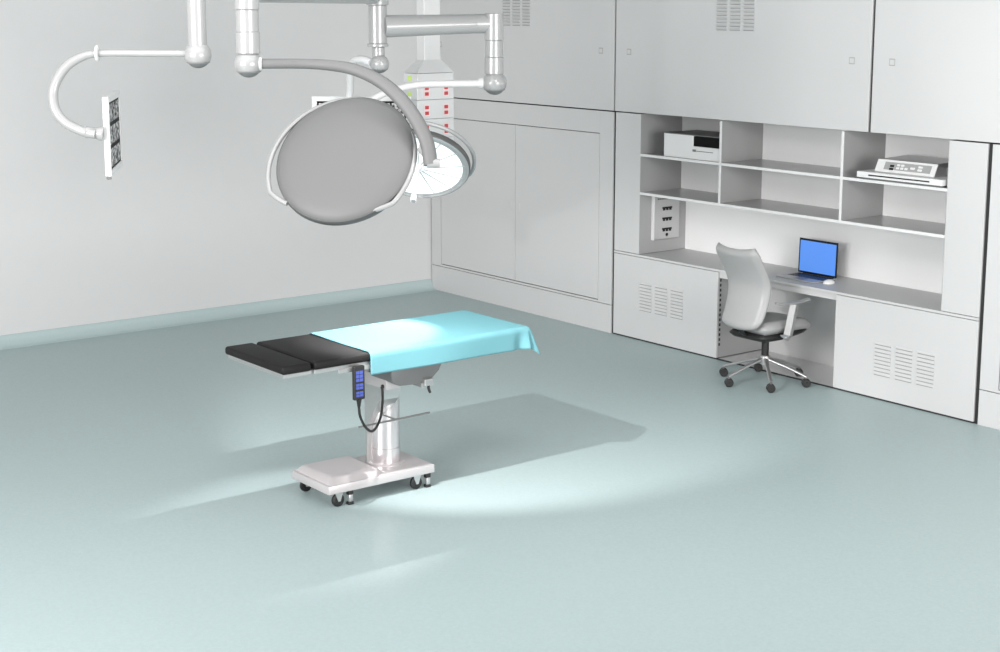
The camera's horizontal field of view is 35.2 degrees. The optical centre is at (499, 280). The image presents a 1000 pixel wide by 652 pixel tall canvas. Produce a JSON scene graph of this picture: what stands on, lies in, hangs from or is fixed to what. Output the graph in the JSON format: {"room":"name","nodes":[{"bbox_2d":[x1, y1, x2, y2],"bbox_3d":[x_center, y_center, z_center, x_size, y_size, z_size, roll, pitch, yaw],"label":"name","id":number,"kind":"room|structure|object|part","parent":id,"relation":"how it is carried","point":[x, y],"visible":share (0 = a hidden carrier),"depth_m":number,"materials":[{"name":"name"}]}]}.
{"room":"operating room","nodes":[
{"label":"operating room","id":0,"kind":"room"},
{"bbox_2d":[0,0,432,335],"bbox_3d":[-6.051,-1.175,13.275,14.750,4.000,0.150,-8,13,-37],"label":"wall","id":1,"kind":"structure","parent":0,"point":[189,220],"depth_m":15.38,"materials":[{"name":"paint"}]},
{"bbox_2d":[0,279,435,349],"bbox_3d":[-6.267,0.798,13.291,13.999,0.111,0.115,-8,13,-37],"label":"baseboard","id":2,"kind":"structure","parent":1,"relation":"attached to","point":[32,338],"depth_m":15.84,"materials":[{"name":"plastic"}]},
{"bbox_2d":[0,290,999,651],"bbox_3d":[-0.542,2.105,6.635,14.750,0.100,18.150,-8,13,-37],"label":"floor","id":3,"kind":"structure","parent":0,"point":[595,490],"depth_m":10.05,"materials":[{"name":"plastic"}]},
{"bbox_2d":[225,334,440,506],"bbox_3d":[-0.774,0.864,10.368,1.900,1.019,0.733,-8,13,-37],"label":"table","id":4,"kind":"object","parent":3,"relation":"on","point":[383,461],"visible":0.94,"depth_m":10.16,"materials":[{"name":"metal"}]},
{"bbox_2d":[225,343,310,374],"bbox_3d":[-1.445,0.480,9.771,0.203,0.053,0.733,-8,13,-37],"label":"cushion","id":5,"kind":"object","parent":4,"relation":"on","point":[271,360],"depth_m":9.70,"materials":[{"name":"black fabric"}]},
{"bbox_3d":[-0.775,0.428,10.287,1.865,0.028,0.696,-8,13,-37],"label":"frame","id":6,"kind":"part","parent":4,"relation":"part of","materials":[{"name":"metal"}]},
{"bbox_2d":[257,334,369,369],"bbox_3d":[-0.685,0.376,10.350,1.675,0.053,0.733,-8,13,-37],"label":"cushion","id":7,"kind":"object","parent":4,"relation":"on","point":[321,353],"depth_m":9.84,"materials":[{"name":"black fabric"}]},
{"bbox_3d":[-0.859,0.537,9.798,0.360,0.028,0.029,-8,13,-37],"label":"rail","id":8,"kind":"part","parent":4,"relation":"part of","materials":[{"name":"metal"}]},
{"bbox_3d":[-0.899,1.252,10.367,0.818,0.054,0.465,-8,13,-37],"label":"plate","id":9,"kind":"part","parent":4,"relation":"part of","materials":[{"name":"white metal"}]},
{"bbox_2d":[352,365,383,432],"bbox_3d":[-0.814,0.722,9.955,0.061,0.469,0.466,3,11,18],"label":"remote control","id":10,"kind":"object","parent":4,"relation":"hanging from","point":[358,372],"visible":1,"depth_m":9.75,"materials":[{"name":"black plastic"}]},
{"bbox_3d":[-0.805,0.834,9.989,0.046,0.236,0.438,3,11,15],"label":"cord","id":11,"kind":"part","parent":10,"relation":"part of","materials":[{"name":"black rubber"}]},
{"bbox_2d":[309,310,539,374],"bbox_3d":[-0.509,0.415,10.496,1.330,0.199,0.840,-8,13,-37],"label":"drape","id":12,"kind":"object","parent":4,"relation":"on","point":[409,343],"visible":0.98,"depth_m":10.30,"materials":[{"name":"teal fabric"}]},
{"bbox_2d":[432,97,622,332],"bbox_3d":[0.399,-0.789,16.393,0.632,2.134,2.996,-8,13,-37],"label":"tall cabinet","id":13,"kind":"object","parent":3,"relation":"on","point":[531,229],"visible":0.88,"depth_m":15.97,"materials":[{"name":"white laminate"}]},
{"bbox_3d":[-0.239,-0.891,16.711,0.019,1.608,1.304,-8,13,-37],"label":"door","id":14,"kind":"part","parent":13,"relation":"part of","materials":[{"name":"white laminate"}]},
{"bbox_3d":[0.561,-0.708,15.694,0.019,1.608,1.294,-8,13,-37],"label":"door","id":15,"kind":"part","parent":13,"relation":"part of","materials":[{"name":"white laminate"}]},
{"bbox_2d":[613,253,761,358],"bbox_3d":[1.747,0.184,14.771,0.611,0.794,1.382,-8,13,-37],"label":"base cabinet","id":16,"kind":"object","parent":3,"relation":"on","point":[666,304],"visible":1,"depth_m":14.48,"materials":[{"name":"grey laminate"}]},
{"bbox_2d":[638,282,682,319],"bbox_3d":[1.490,0.183,14.611,0.012,0.272,0.585,-8,13,-37],"label":"vent","id":17,"kind":"object","parent":16,"relation":"attached to","point":[656,300],"depth_m":14.61,"materials":[{"name":"white metal"}]},
{"bbox_2d":[614,248,979,320],"bbox_3d":[2.592,-0.031,13.646,0.623,0.020,4.107,-8,13,-37],"label":"countertop","id":18,"kind":"structure","parent":16,"relation":"on","point":[846,286],"depth_m":13.21,"materials":[{"name":"laminate"}]},
{"bbox_2d":[614,112,990,317],"bbox_3d":[2.593,-0.688,13.528,0.620,1.314,4.107,-8,13,-37],"label":"shelf unit","id":19,"kind":"object","parent":18,"relation":"on","point":[770,187],"visible":0.86,"depth_m":13.62,"materials":[{"name":"white laminate"}]},
{"bbox_2d":[651,196,678,239],"bbox_3d":[1.567,-0.615,14.901,0.335,0.434,0.036,-8,13,-37],"label":"wall control panel","id":20,"kind":"object","parent":19,"relation":"attached to","point":[665,212],"visible":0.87,"depth_m":14.88,"materials":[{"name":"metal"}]},
{"bbox_2d":[664,130,719,161],"bbox_3d":[1.875,-1.224,14.238,0.428,0.219,0.702,-8,13,-37],"label":"printer","id":21,"kind":"object","parent":19,"relation":"on","point":[689,144],"visible":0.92,"depth_m":14.12,"materials":[{"name":"white plastic"}]},
{"bbox_3d":[1.878,-1.329,14.222,0.420,0.008,0.702,-8,13,-37],"label":"lid","id":22,"kind":"part","parent":21,"relation":"part of","materials":[{"name":"grey plastic"}]},
{"bbox_3d":[2.560,-0.960,13.452,0.523,0.021,3.410,-8,13,-37],"label":"shelf","id":23,"kind":"part","parent":19,"relation":"part of","materials":[{"name":"grey laminate"}]},
{"bbox_3d":[2.560,-0.607,13.516,0.523,0.021,3.410,-8,13,-37],"label":"shelf","id":24,"kind":"part","parent":19,"relation":"part of","materials":[{"name":"grey laminate"}]},
{"bbox_3d":[2.831,-0.354,13.774,0.020,0.569,3.410,-8,13,-37],"label":"panel","id":25,"kind":"part","parent":19,"relation":"part of","materials":[{"name":"white laminate"}]},
{"bbox_3d":[2.803,-0.998,13.637,0.090,0.744,3.410,-8,13,-37],"label":"panel","id":26,"kind":"part","parent":19,"relation":"part of","materials":[{"name":"white laminate"}]},
{"bbox_2d":[857,155,947,187],"bbox_3d":[3.284,-0.882,12.401,0.464,0.197,0.822,-8,13,-37],"label":"scanner","id":27,"kind":"object","parent":19,"relation":"on","point":[904,169],"visible":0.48,"depth_m":12.29,"materials":[{"name":"plastic"}]},
{"bbox_3d":[3.279,-0.789,12.390,0.365,0.018,0.760,-8,13,-37],"label":"foot rail","id":28,"kind":"part","parent":27,"relation":"part of","materials":[{"name":"white plastic"}]},
{"bbox_3d":[3.175,-0.884,12.316,0.053,0.098,0.570,-8,13,-37],"label":"button panel","id":29,"kind":"part","parent":27,"relation":"part of","materials":[{"name":"white plastic"}]},
{"bbox_2d":[776,237,838,283],"bbox_3d":[2.634,-0.179,13.515,0.299,0.317,0.430,-8,13,-37],"label":"laptop","id":30,"kind":"object","parent":18,"relation":"on","point":[818,259],"visible":0.99,"depth_m":13.57,"materials":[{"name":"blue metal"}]},
{"bbox_3d":[2.746,-0.202,13.599,0.016,0.303,0.430,-8,13,-37],"label":"screen lid","id":31,"kind":"part","parent":30,"relation":"part of","materials":[{"name":"blue glass"}]},
{"bbox_2d":[823,279,834,283],"bbox_3d":[2.778,0.003,13.302,0.120,0.034,0.084,-8,13,-37],"label":"computer mouse","id":32,"kind":"object","parent":18,"relation":"on","point":[828,281],"visible":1,"depth_m":13.27,"materials":[{"name":"white plastic"}]},
{"bbox_2d":[716,243,810,392],"bbox_3d":[2.221,0.261,13.199,0.849,1.200,0.775,-8,13,-37],"label":"swivel chair","id":33,"kind":"object","parent":3,"relation":"on","point":[749,285],"visible":1,"depth_m":12.99,"materials":[{"name":"white plastic"}]},
{"bbox_3d":[2.062,0.688,13.394,0.353,0.138,0.040,6,12,31],"label":"leg","id":34,"kind":"part","parent":33,"relation":"part of","materials":[{"name":"metal"}]},
{"bbox_3d":[1.987,0.047,12.976,0.257,0.700,0.476,-8,13,-37],"label":"backrest","id":35,"kind":"part","parent":33,"relation":"part of","materials":[{"name":"white plastic"}]},
{"bbox_3d":[2.055,0.724,13.195,0.353,0.138,0.040,-5,12,-28],"label":"leg","id":36,"kind":"part","parent":33,"relation":"part of","materials":[{"name":"metal"}]},
{"bbox_3d":[2.231,0.743,13.090,0.040,0.138,0.353,0,10,1],"label":"leg","id":37,"kind":"part","parent":33,"relation":"part of","materials":[{"name":"metal"}]},
{"bbox_3d":[2.271,0.358,13.256,0.615,0.128,0.450,-8,13,-37],"label":"seat","id":38,"kind":"part","parent":33,"relation":"part of","materials":[{"name":"grey fabric"}]},
{"bbox_3d":[2.412,0.690,13.383,0.353,0.138,0.040,-5,12,-28],"label":"leg","id":39,"kind":"part","parent":33,"relation":"part of","materials":[{"name":"metal"}]},
{"bbox_3d":[2.405,0.726,13.184,0.353,0.138,0.040,6,12,31],"label":"leg","id":40,"kind":"part","parent":33,"relation":"part of","materials":[{"name":"metal"}]},
{"bbox_3d":[2.350,0.333,13.059,0.182,0.319,0.195,-8,13,-37],"label":"armrest post","id":41,"kind":"part","parent":33,"relation":"part of","materials":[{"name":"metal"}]},
{"bbox_2d":[716,272,837,387],"bbox_3d":[2.595,0.372,13.719,0.618,0.797,1.348,-8,13,-37],"label":"knee space","id":42,"kind":"object","parent":3,"relation":"on","point":[812,349],"visible":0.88,"depth_m":13.94,"materials":[{"name":"white laminate"}]},
{"bbox_3d":[2.591,0.762,13.786,0.588,0.006,1.348,-8,13,-37],"label":"panel","id":43,"kind":"part","parent":42,"relation":"part of","materials":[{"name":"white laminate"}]},
{"bbox_3d":[2.370,0.038,13.482,0.018,0.055,1.344,-8,13,-37],"label":"apron rail","id":44,"kind":"part","parent":42,"relation":"part of","materials":[{"name":"white laminate"}]},
{"bbox_3d":[2.831,0.341,13.899,0.020,0.794,1.348,-8,13,-37],"label":"panel","id":45,"kind":"part","parent":42,"relation":"part of","materials":[{"name":"white laminate"}]},
{"bbox_2d":[833,294,979,422],"bbox_3d":[3.417,0.567,12.648,0.611,0.794,1.377,-8,13,-37],"label":"base cabinet","id":46,"kind":"object","parent":3,"relation":"on","point":[927,361],"visible":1,"depth_m":12.43,"materials":[{"name":"grey laminate"}]},
{"bbox_2d":[873,342,934,387],"bbox_3d":[3.191,0.662,12.463,0.012,0.272,0.585,-8,13,-37],"label":"vent","id":47,"kind":"object","parent":46,"relation":"attached to","point":[903,364],"depth_m":12.46,"materials":[{"name":"white metal"}]},
{"bbox_2d":[974,143,998,423],"bbox_3d":[3.859,0.006,11.985,0.588,2.134,0.032,-8,13,-37],"label":"post","id":48,"kind":"object","parent":3,"relation":"on","point":[991,144],"visible":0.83,"depth_m":11.80,"materials":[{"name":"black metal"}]},
{"bbox_2d":[978,143,999,429],"bbox_3d":[4.794,0.218,10.806,0.632,2.134,2.998,-8,13,-37],"label":"tall cabinet","id":49,"kind":"object","parent":3,"relation":"on","point":[989,392],"visible":1,"depth_m":11.77,"materials":[{"name":"white laminate"}]},
{"bbox_3d":[-1.231,-2.957,11.606,8.750,0.100,8.150,-8,13,-37],"label":"ceiling","id":50,"kind":"structure","parent":0,"visible":0},
{"bbox_2d":[48,0,211,179],"bbox_3d":[-2.018,-1.500,8.959,0.910,1.826,0.688,4,11,20],"label":"monitor","id":51,"kind":"object","parent":50,"relation":"hanging from","point":[197,54],"visible":1,"depth_m":8.88,"materials":[{"name":"white plastic"}]},
{"bbox_3d":[-2.272,-0.871,9.240,0.034,0.452,0.614,-1,10,-7],"label":"frame","id":52,"kind":"part","parent":51,"relation":"part of","materials":[{"name":"white plastic"}]},
{"bbox_3d":[-2.158,-1.055,8.895,0.790,0.498,0.134,0,10,0],"label":"curved arm","id":53,"kind":"part","parent":51,"relation":"part of","materials":[{"name":"paint"}]},
{"bbox_2d":[234,0,439,225],"bbox_3d":[-1.056,-1.498,9.585,1.113,2.053,2.248,-2,10,-9],"label":"light","id":54,"kind":"object","parent":50,"relation":"hanging from","point":[350,160],"visible":1,"depth_m":8.84,"materials":[{"name":"white plastic"}]},
{"bbox_3d":[-0.843,-0.953,8.860,1.056,0.584,0.159,3,11,15],"label":"curved arm","id":55,"kind":"part","parent":54,"relation":"part of"},
{"bbox_2d":[403,121,475,202],"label":"light","id":56,"kind":"object","parent":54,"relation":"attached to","point":[453,172],"depth_m":10.85,"materials":[{"name":"paint"}]},
{"bbox_3d":[-0.585,-0.669,10.798,0.070,0.248,0.241,2,10,10],"label":"sterile handle","id":57,"kind":"part","parent":56,"relation":"part of","materials":[{"name":"white plastic"}]},
{"bbox_2d":[404,0,453,140],"bbox_3d":[-0.542,-1.955,11.987,0.400,2.006,0.400,-8,13,-37],"label":"pendant","id":58,"kind":"object","parent":50,"relation":"hanging from","point":[436,105],"visible":0.48,"depth_m":11.99,"materials":[{"name":"white plastic"}]},
{"bbox_3d":[-0.556,-1.297,11.975,0.054,0.090,0.003,-8,13,-37],"label":"socket plate","id":59,"kind":"part","parent":58,"relation":"part of","materials":[{"name":"plastic"}]},
{"bbox_3d":[-0.556,-1.441,11.949,0.054,0.090,0.003,-8,13,-37],"label":"socket plate","id":60,"kind":"part","parent":58,"relation":"part of","materials":[{"name":"red plastic"}]},
{"bbox_2d":[404,60,452,72],"bbox_3d":[-0.544,-1.643,12.038,0.340,0.096,0.177,-8,13,-37],"label":"hood","id":61,"kind":"object","parent":58,"relation":"attached to","point":[418,66],"depth_m":11.98,"materials":[{"name":"white plastic"}]},
{"bbox_3d":[-0.414,-1.317,12.083,0.054,0.090,0.003,-8,13,-37],"label":"socket plate","id":62,"kind":"part","parent":58,"relation":"part of","materials":[{"name":"plastic"}]},
{"bbox_3d":[-0.414,-1.461,12.057,0.054,0.090,0.003,-8,13,-37],"label":"socket plate","id":63,"kind":"part","parent":58,"relation":"part of","materials":[{"name":"plastic"}]},
{"bbox_2d":[367,5,506,94],"label":"mechanical arm","id":64,"kind":"object","parent":50,"relation":"hanging from","point":[381,25],"depth_m":10.76,"materials":[{"name":"paint"}]},
{"bbox_2d":[312,47,410,125],"bbox_3d":[-0.867,-1.235,11.061,0.577,0.833,0.844,-8,13,-37],"label":"monitor","id":65,"kind":"object","parent":64,"relation":"attached to","point":[379,63],"visible":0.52,"depth_m":10.72,"materials":[{"name":"paint"}]},
{"bbox_3d":[-0.983,-1.312,10.872,0.127,0.495,0.552,-3,11,-17],"label":"curved arm","id":66,"kind":"part","parent":65,"relation":"part of","materials":[{"name":"white plastic"}]},
{"bbox_3d":[-0.985,-1.083,11.245,0.705,0.470,0.034,0,10,0],"label":"frame","id":67,"kind":"part","parent":65,"relation":"part of","materials":[{"name":"white plastic"}]},
{"bbox_3d":[-0.581,-1.157,10.921,0.915,0.469,0.096,-1,10,-5],"label":"curved arm","id":68,"kind":"part","parent":64,"relation":"part of","materials":[{"name":"white plastic"}]},
{"bbox_3d":[5.288,-0.696,10.620,0.120,4.000,18.000,-8,13,-37],"label":"wall","id":69,"kind":"structure","parent":0,"visible":0},
{"bbox_2d":[440,0,616,110],"bbox_3d":[0.400,-2.574,16.064,0.639,1.476,3.004,-8,13,-37],"label":"upper cabinet","id":70,"kind":"object","parent":69,"relation":"attached to","point":[556,52],"visible":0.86,"depth_m":15.54,"materials":[{"name":"white laminate"}]},
{"bbox_2d":[502,0,529,25],"bbox_3d":[0.160,-2.720,15.833,0.012,0.303,0.444,-8,13,-37],"label":"vent","id":71,"kind":"object","parent":70,"relation":"attached to","point":[516,12],"depth_m":15.83,"materials":[{"name":"white metal"}]},
{"bbox_2d":[615,0,875,131],"bbox_3d":[2.244,-2.152,13.720,0.639,1.476,3.020,-8,13,-37],"label":"upper cabinet","id":72,"kind":"object","parent":69,"relation":"attached to","point":[803,63],"visible":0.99,"depth_m":13.40,"materials":[{"name":"white laminate"}]},
{"bbox_2d":[716,0,754,30],"bbox_3d":[2.011,-2.295,13.479,0.012,0.303,0.444,-8,13,-37],"label":"vent","id":73,"kind":"object","parent":72,"relation":"attached to","point":[731,15],"depth_m":13.48,"materials":[{"name":"white metal"}]},
{"bbox_2d":[871,0,999,142],"bbox_3d":[4.098,-1.727,11.364,0.639,1.476,3.028,-8,13,-37],"label":"upper cabinet","id":74,"kind":"object","parent":69,"relation":"attached to","point":[936,63],"visible":1,"depth_m":11.91,"materials":[{"name":"white laminate"}]}
]}

